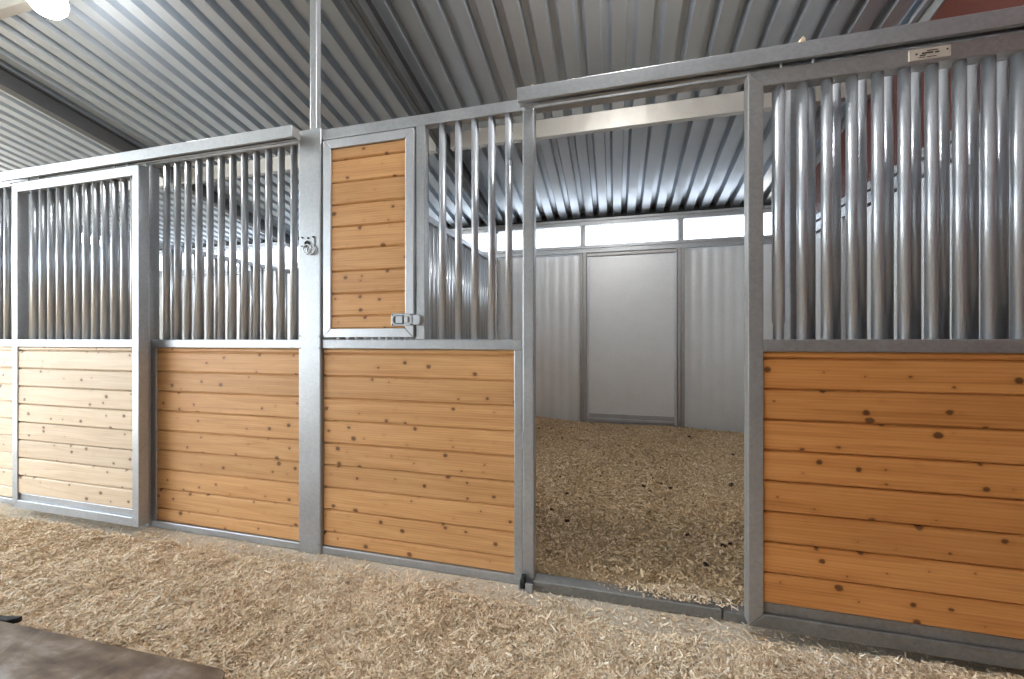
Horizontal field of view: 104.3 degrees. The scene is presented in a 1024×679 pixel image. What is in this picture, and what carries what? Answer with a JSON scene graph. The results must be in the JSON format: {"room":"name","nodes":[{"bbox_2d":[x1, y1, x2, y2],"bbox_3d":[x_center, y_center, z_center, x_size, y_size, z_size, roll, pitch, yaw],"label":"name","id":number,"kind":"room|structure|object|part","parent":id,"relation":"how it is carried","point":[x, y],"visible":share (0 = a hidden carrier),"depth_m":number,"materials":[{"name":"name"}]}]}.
{"room":"farm building","nodes":[
{"label":"farm building","id":0,"kind":"room"},
{"bbox_2d":[82,243,110,339],"bbox_3d":[-7.807,-0.180,6.039,0.060,3.040,3.550,0,0,14],"label":"wall","id":1,"kind":"structure","parent":0,"point":[82,243],"depth_m":7.10,"materials":[{"name":"metal"}]},
{"bbox_2d":[0,0,923,249],"bbox_3d":[-3.308,-2.356,1.348,11.062,1.353,10.620,0,0,14],"label":"ceiling","id":2,"kind":"structure","parent":0,"point":[152,73],"depth_m":3.44,"materials":[{"name":"metal"}]},
{"bbox_2d":[0,0,33,19],"bbox_3d":[-2.922,-2.427,2.674,3.440,0.165,0.060,0,0,14],"label":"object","id":3,"kind":"structure","parent":2,"relation":"attached to","point":[8,8],"depth_m":2.82,"materials":[{"name":"metal"}]},
{"bbox_2d":[27,0,68,19],"bbox_3d":[-2.985,-2.309,2.556,0.192,0.443,0.192,0,0,14],"label":"ceiling lamp","id":4,"kind":"object","parent":2,"relation":"hanging from","point":[52,9],"visible":1,"depth_m":2.54,"materials":[{"name":"white"}]},
{"bbox_2d":[64,176,173,200],"bbox_3d":[-6.012,-2.022,5.466,3.622,0.165,0.060,0,0,14],"label":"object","id":5,"kind":"structure","parent":2,"relation":"attached to","point":[160,178],"depth_m":5.25,"materials":[{"name":"metal"}]},
{"bbox_2d":[0,66,289,247],"bbox_3d":[-4.470,-2.258,3.880,0.092,1.407,5.940,0,0,14],"label":"rafter","id":6,"kind":"object","parent":2,"relation":"attached to","point":[10,83],"visible":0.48,"depth_m":4.03,"materials":[{"name":"metal"}]},
{"bbox_2d":[181,135,437,183],"bbox_3d":[-2.439,-2.022,4.542,3.440,0.165,0.060,0,0,14],"label":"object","id":7,"kind":"structure","parent":2,"relation":"attached to","point":[432,146],"depth_m":4.67,"materials":[{"name":"metal"}]},
{"bbox_2d":[344,0,498,233],"bbox_3d":[-0.984,-2.258,2.978,0.092,1.407,5.940,0,0,14],"label":"rafter","id":8,"kind":"object","parent":2,"relation":"attached to","point":[367,16],"visible":0.83,"depth_m":3.23,"materials":[{"name":"metal"}]},
{"bbox_2d":[450,79,870,150],"bbox_3d":[1.128,-2.022,3.620,3.608,0.165,0.060,0,0,14],"label":"beam","id":9,"kind":"structure","parent":2,"relation":"attached to","point":[729,104],"depth_m":3.61,"materials":[{"name":"metal"}]},
{"bbox_2d":[159,200,772,432],"bbox_3d":[-2.012,-0.215,6.360,11.120,3.111,0.093,0,0,14],"label":"wall","id":10,"kind":"structure","parent":0,"point":[710,271],"depth_m":5.32,"materials":[{"name":"metal"}]},
{"bbox_2d":[159,255,183,269],"bbox_3d":[-6.593,-1.448,7.555,1.208,0.275,0.010,0,0,14],"label":"window","id":11,"kind":"structure","parent":10,"relation":"in","point":[160,257],"depth_m":7.58,"materials":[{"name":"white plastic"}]},
{"bbox_2d":[192,272,238,339],"bbox_3d":[-5.354,-0.020,7.224,1.173,2.360,0.043,0,0,14],"label":"door","id":12,"kind":"structure","parent":10,"relation":"in","point":[237,272],"depth_m":7.18,"materials":[{"name":"metal"}]},
{"bbox_2d":[192,251,240,267],"bbox_3d":[-5.355,-1.448,7.234,1.202,0.275,0.010,0,0,14],"label":"window","id":13,"kind":"structure","parent":10,"relation":"in","point":[238,252],"depth_m":7.19,"materials":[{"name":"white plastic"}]},
{"bbox_2d":[248,247,288,263],"bbox_3d":[-4.248,-1.448,6.948,0.948,0.275,0.010,0,0,14],"label":"window","id":14,"kind":"structure","parent":10,"relation":"in","point":[275,250],"depth_m":6.93,"materials":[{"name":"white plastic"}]},
{"bbox_2d":[363,337,409,339],"bbox_3d":[-1.869,-0.020,6.323,1.173,2.360,0.043,0,0,14],"label":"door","id":15,"kind":"structure","parent":10,"relation":"in","point":[363,337],"depth_m":6.38,"materials":[{"name":"metal"}]},
{"bbox_2d":[437,233,487,253],"bbox_3d":[-0.763,-1.448,6.047,0.948,0.275,0.010,0,0,14],"label":"window","id":16,"kind":"structure","parent":10,"relation":"in","point":[483,238],"depth_m":5.97,"materials":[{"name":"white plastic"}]},
{"bbox_2d":[498,227,579,249],"bbox_3d":[0.377,-1.448,5.752,1.208,0.275,0.010,0,0,14],"label":"window","id":17,"kind":"structure","parent":10,"relation":"in","point":[560,237],"depth_m":5.71,"materials":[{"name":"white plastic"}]},
{"bbox_2d":[587,249,676,426],"bbox_3d":[1.616,-0.020,5.421,1.173,2.360,0.043,0,0,14],"label":"door","id":18,"kind":"structure","parent":10,"relation":"in","point":[632,299],"depth_m":5.42,"materials":[{"name":"metal"}]},
{"bbox_3d":[1.615,1.077,5.418,1.113,0.105,0.025,0,0,15],"label":"rail","id":19,"kind":"part","parent":18,"relation":"part of","materials":[{"name":"metal"}]},
{"bbox_2d":[586,220,677,244],"bbox_3d":[1.615,-1.448,5.432,1.202,0.275,0.010,0,0,14],"label":"window","id":20,"kind":"structure","parent":10,"relation":"in","point":[660,230],"depth_m":5.42,"materials":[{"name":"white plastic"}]},
{"bbox_2d":[684,214,763,239],"bbox_3d":[2.722,-1.448,5.146,0.948,0.275,0.010,0,0,14],"label":"window","id":21,"kind":"structure","parent":10,"relation":"in","point":[730,226],"depth_m":5.17,"materials":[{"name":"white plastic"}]},
{"bbox_2d":[0,519,972,678],"bbox_3d":[-3.297,1.238,1.232,11.000,0.064,3.200,0,0,14],"label":"floor","id":22,"kind":"structure","parent":0,"point":[37,523],"depth_m":1.81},
{"bbox_2d":[0,621,224,678],"bbox_3d":[-1.912,1.202,1.190,1.902,0.028,0.913,0,0,14],"label":"board","id":23,"kind":"object","parent":22,"relation":"on","point":[25,652],"visible":1,"depth_m":1.47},
{"bbox_2d":[0,503,1023,678],"bbox_3d":[-2.129,1.221,1.849,9.008,0.083,1.431,0,0,14],"label":"wood shavings","id":24,"kind":"object","parent":22,"relation":"on","point":[143,607],"visible":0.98,"depth_m":1.70},
{"bbox_2d":[0,615,21,623],"bbox_3d":[-2.207,1.203,1.713,0.190,0.022,0.032,0,0,6],"label":"scrap","id":25,"kind":"object","parent":24,"relation":"on","point":[10,619],"visible":0.96,"depth_m":1.70,"materials":[{"name":"black rubber"}]},
{"bbox_2d":[536,416,743,604],"bbox_3d":[1.090,1.160,3.656,3.600,0.149,3.589,0,0,14],"label":"floor","id":26,"kind":"structure","parent":0,"point":[593,574],"depth_m":3.01,"materials":[{"name":"brown wood"}]},
{"bbox_2d":[536,416,743,602],"bbox_3d":[1.095,1.140,3.636,3.543,0.181,3.600,0,0,14],"label":"bedding","id":27,"kind":"object","parent":26,"relation":"on","point":[584,547],"visible":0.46,"depth_m":2.78,"materials":[{"name":"beige wood"}]},
{"bbox_2d":[744,32,1023,669],"bbox_3d":[1.601,0.016,1.537,1.249,2.368,0.063,0,0,14],"label":"sliding door","id":28,"kind":"structure","parent":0,"point":[884,479],"depth_m":1.55,"materials":[{"name":"wood"}]},
{"bbox_2d":[784,89,795,339],"bbox_3d":[1.224,0.046,1.739,0.044,2.412,0.063,0,0,14],"label":"bar","id":29,"kind":"object","parent":28,"relation":"attached to","point":[790,95],"visible":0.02,"depth_m":1.71,"materials":[{"name":"metal"}]},
{"bbox_3d":[1.602,-1.085,1.539,1.244,0.065,0.059,0,0,15],"label":"rail","id":30,"kind":"part","parent":28,"relation":"part of","materials":[{"name":"metal"}]},
{"bbox_3d":[1.602,1.171,1.539,1.243,0.057,0.059,0,0,15],"label":"rail","id":31,"kind":"part","parent":28,"relation":"part of","materials":[{"name":"metal"}]},
{"bbox_3d":[1.602,0.574,1.540,1.135,1.048,0.049,0,0,15],"label":"wood panel","id":32,"kind":"part","parent":28,"relation":"part of","materials":[{"name":"orange wood"}]},
{"bbox_3d":[1.602,0.025,1.539,1.135,0.050,0.059,0,0,15],"label":"rail","id":33,"kind":"part","parent":28,"relation":"part of","materials":[{"name":"metal"}]},
{"bbox_3d":[1.586,-1.087,1.512,0.130,0.042,0.003,0,0,15],"label":"name plate","id":34,"kind":"part","parent":28,"relation":"part of","materials":[{"name":"metal"}]},
{"bbox_2d":[816,0,1023,339],"bbox_3d":[2.070,-0.810,-0.074,0.155,4.301,10.560,0,0,14],"label":"wall","id":35,"kind":"structure","parent":0,"point":[929,10],"depth_m":2.95,"materials":[{"name":"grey metal"}]},
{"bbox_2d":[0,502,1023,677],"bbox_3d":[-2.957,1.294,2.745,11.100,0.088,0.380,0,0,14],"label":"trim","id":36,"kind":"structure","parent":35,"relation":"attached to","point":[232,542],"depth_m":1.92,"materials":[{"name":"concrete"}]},
{"bbox_2d":[0,181,30,503],"bbox_3d":[-4.000,0.013,3.092,1.186,2.470,0.050,0,0,14],"label":"screen","id":37,"kind":"object","parent":36,"relation":"on","point":[5,188],"visible":0.17,"depth_m":3.04,"materials":[{"name":"metal"}]},
{"bbox_3d":[-4.020,0.628,3.097,1.137,1.151,0.034,0,0,15],"label":"wood panel","id":38,"kind":"part","parent":37,"relation":"part of","materials":[{"name":"brown wood"}]},
{"bbox_3d":[-4.000,-1.192,3.092,1.186,0.060,0.050,0,0,15],"label":"rail","id":39,"kind":"part","parent":37,"relation":"part of","materials":[{"name":"metal"}]},
{"bbox_3d":[-4.000,0.026,3.092,1.186,0.053,0.050,0,0,15],"label":"rail","id":40,"kind":"part","parent":37,"relation":"part of","materials":[{"name":"metal"}]},
{"bbox_3d":[-4.000,1.226,3.092,1.186,0.044,0.050,0,0,15],"label":"rail","id":41,"kind":"part","parent":37,"relation":"part of","materials":[{"name":"metal"}]},
{"bbox_2d":[145,165,158,526],"bbox_3d":[-2.427,0.046,2.684,0.047,2.412,0.063,0,0,14],"label":"post","id":42,"kind":"object","parent":36,"relation":"on","point":[153,172],"visible":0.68,"depth_m":2.67,"materials":[{"name":"metal"}]},
{"bbox_2d":[151,141,298,549],"bbox_3d":[-1.827,0.013,2.530,1.190,2.470,0.050,0,0,14],"label":"panel","id":43,"kind":"object","parent":36,"relation":"on","point":[225,413],"visible":0.84,"depth_m":2.51,"materials":[{"name":"wood"}]},
{"bbox_3d":[-1.827,-1.192,2.530,1.190,0.060,0.050,0,0,15],"label":"rail","id":44,"kind":"part","parent":43,"relation":"part of","materials":[{"name":"metal"}]},
{"bbox_3d":[-1.827,0.026,2.530,1.190,0.053,0.050,0,0,15],"label":"rail","id":45,"kind":"part","parent":43,"relation":"part of","materials":[{"name":"metal"}]},
{"bbox_3d":[-1.827,1.226,2.530,1.190,0.044,0.050,0,0,15],"label":"rail","id":46,"kind":"part","parent":43,"relation":"part of","materials":[{"name":"metal"}]},
{"bbox_3d":[-1.807,0.628,2.525,1.142,1.151,0.034,0,0,15],"label":"wood panel","id":47,"kind":"part","parent":43,"relation":"part of","materials":[{"name":"brown wood"}]},
{"bbox_2d":[299,0,334,554],"bbox_3d":[-1.170,-0.526,2.378,0.153,3.556,0.146,0,0,14],"label":"post","id":48,"kind":"object","parent":36,"relation":"on","point":[311,352],"visible":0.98,"depth_m":2.33,"materials":[{"name":"metal"}]},
{"bbox_2d":[0,125,300,183],"bbox_3d":[-2.446,-1.182,2.632,2.546,0.080,0.162,0,0,14],"label":"door track","id":49,"kind":"object","parent":48,"relation":"attached to","point":[289,133],"visible":0.94,"depth_m":2.50,"materials":[{"name":"metal"}]},
{"bbox_2d":[12,163,148,526],"bbox_3d":[-2.974,0.016,2.723,1.235,2.368,0.059,0,0,14],"label":"sliding door","id":50,"kind":"structure","parent":49,"relation":"hanging from","point":[80,408],"depth_m":2.68,"materials":[{"name":"wood"}]},
{"bbox_3d":[-2.973,0.574,2.724,1.121,1.048,0.049,0,0,15],"label":"wood panel","id":51,"kind":"part","parent":50,"relation":"part of","materials":[{"name":"brown wood"}]},
{"bbox_3d":[-2.974,0.025,2.723,1.121,0.050,0.059,0,0,15],"label":"rail","id":52,"kind":"part","parent":50,"relation":"part of","materials":[{"name":"metal"}]},
{"bbox_3d":[-2.974,-1.085,2.723,1.230,0.065,0.059,0,0,15],"label":"rail","id":53,"kind":"part","parent":50,"relation":"part of","materials":[{"name":"metal"}]},
{"bbox_3d":[-2.974,1.171,2.723,1.230,0.057,0.059,0,0,15],"label":"rail","id":54,"kind":"part","parent":50,"relation":"part of","materials":[{"name":"metal"}]},
{"bbox_3d":[-1.190,-0.568,2.324,0.090,0.065,0.006,0,0,15],"label":"ring plate","id":55,"kind":"part","parent":48,"relation":"part of","materials":[{"name":"metal"}]},
{"bbox_2d":[322,100,524,584],"bbox_3d":[-0.523,0.013,2.180,1.197,2.470,0.074,0,0,14],"label":"panel","id":56,"kind":"object","parent":36,"relation":"on","point":[423,451],"visible":0.94,"depth_m":2.17,"materials":[{"name":"wood"}]},
{"bbox_3d":[-0.807,-0.581,2.254,0.476,1.038,0.034,0,0,15],"label":"feed door","id":57,"kind":"part","parent":56,"relation":"part of","materials":[{"name":"brown wood"}]},
{"bbox_3d":[-0.808,-1.125,2.252,0.571,0.050,0.047,0,0,15],"label":"frame rail","id":58,"kind":"part","parent":56,"relation":"part of","materials":[{"name":"metal"}]},
{"bbox_3d":[-0.808,-0.037,2.252,0.570,0.050,0.047,0,0,15],"label":"frame rail","id":59,"kind":"part","parent":56,"relation":"part of","materials":[{"name":"metal"}]},
{"bbox_3d":[-0.602,-0.108,2.172,0.125,0.068,0.005,0,0,15],"label":"latch plate","id":60,"kind":"part","parent":56,"relation":"part of","materials":[{"name":"metal"}]},
{"bbox_3d":[-0.540,0.628,2.197,1.148,1.151,0.034,0,0,15],"label":"wood panel","id":61,"kind":"part","parent":56,"relation":"part of","materials":[{"name":"brown wood"}]},
{"bbox_3d":[-0.520,1.226,2.192,1.197,0.044,0.050,0,0,15],"label":"rail","id":62,"kind":"part","parent":56,"relation":"part of","materials":[{"name":"metal"}]},
{"bbox_3d":[-0.520,0.026,2.192,1.197,0.053,0.050,0,0,15],"label":"rail","id":63,"kind":"part","parent":56,"relation":"part of","materials":[{"name":"metal"}]},
{"bbox_3d":[-0.520,-1.192,2.192,1.197,0.060,0.050,0,0,15],"label":"rail","id":64,"kind":"part","parent":56,"relation":"part of","materials":[{"name":"metal"}]},
{"bbox_2d":[519,109,535,593],"bbox_3d":[0.080,0.046,2.014,0.074,2.412,0.105,0,0,14],"label":"post","id":65,"kind":"object","parent":36,"relation":"on","point":[526,582],"visible":0.98,"depth_m":2.00,"materials":[{"name":"metal"}]},
{"bbox_2d":[517,5,1023,112],"bbox_3d":[1.213,-1.182,1.686,2.414,0.080,0.162,0,0,14],"label":"door track","id":66,"kind":"object","parent":65,"relation":"attached to","point":[729,69],"visible":0.89,"depth_m":1.67,"materials":[{"name":"metal"}]},
{"bbox_2d":[534,573,746,623],"bbox_3d":[0.657,1.224,1.873,1.118,0.051,0.078,0,0,14],"label":"threshold","id":67,"kind":"object","parent":36,"relation":"on","point":[566,586],"visible":0.61,"depth_m":1.87,"materials":[{"name":"metal"}]},
{"bbox_2d":[593,578,743,609],"bbox_3d":[0.780,1.173,1.848,0.792,0.045,0.101,0,0,14],"label":"wood shavings","id":68,"kind":"object","parent":67,"relation":"on","point":[681,587],"visible":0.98,"depth_m":1.85,"materials":[{"name":"brown wood"}]},
{"bbox_2d":[808,60,1008,339],"bbox_3d":[1.774,0.013,1.599,1.086,2.470,0.050,0,0,14],"label":"metal bars","id":69,"kind":"object","parent":36,"relation":"on","point":[1002,67],"visible":0.22,"depth_m":1.61,"materials":[{"name":"metal"}]},
{"bbox_3d":[2.590,-2.283,2.075,0.060,1.356,5.980,0,0,15],"label":"rake trim","id":70,"kind":"part","parent":35,"relation":"part of","materials":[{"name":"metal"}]},
{"label":"floor","id":71,"kind":"structure","parent":0,"visible":0},
{"bbox_2d":[64,222,289,339],"bbox_3d":[-4.196,0.080,5.058,0.060,2.500,3.522,0,0,14],"label":"wall","id":72,"kind":"structure","parent":71,"relation":"on","point":[262,266],"depth_m":5.47,"materials":[{"name":"metal"}]},
{"bbox_3d":[-4.196,-1.140,5.058,0.060,0.060,3.522,0,0,15],"label":"rail","id":73,"kind":"part","parent":72,"relation":"part of","materials":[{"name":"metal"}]},
{"bbox_2d":[335,216,495,339],"bbox_3d":[-0.711,0.080,4.156,0.060,2.500,3.522,0,0,14],"label":"wall","id":74,"kind":"structure","parent":71,"relation":"on","point":[433,224],"depth_m":4.39,"materials":[{"name":"metal"}]},
{"bbox_3d":[-0.711,-1.140,4.156,0.060,0.060,3.522,0,0,15],"label":"rail","id":75,"kind":"part","parent":74,"relation":"part of","materials":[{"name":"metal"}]}
]}

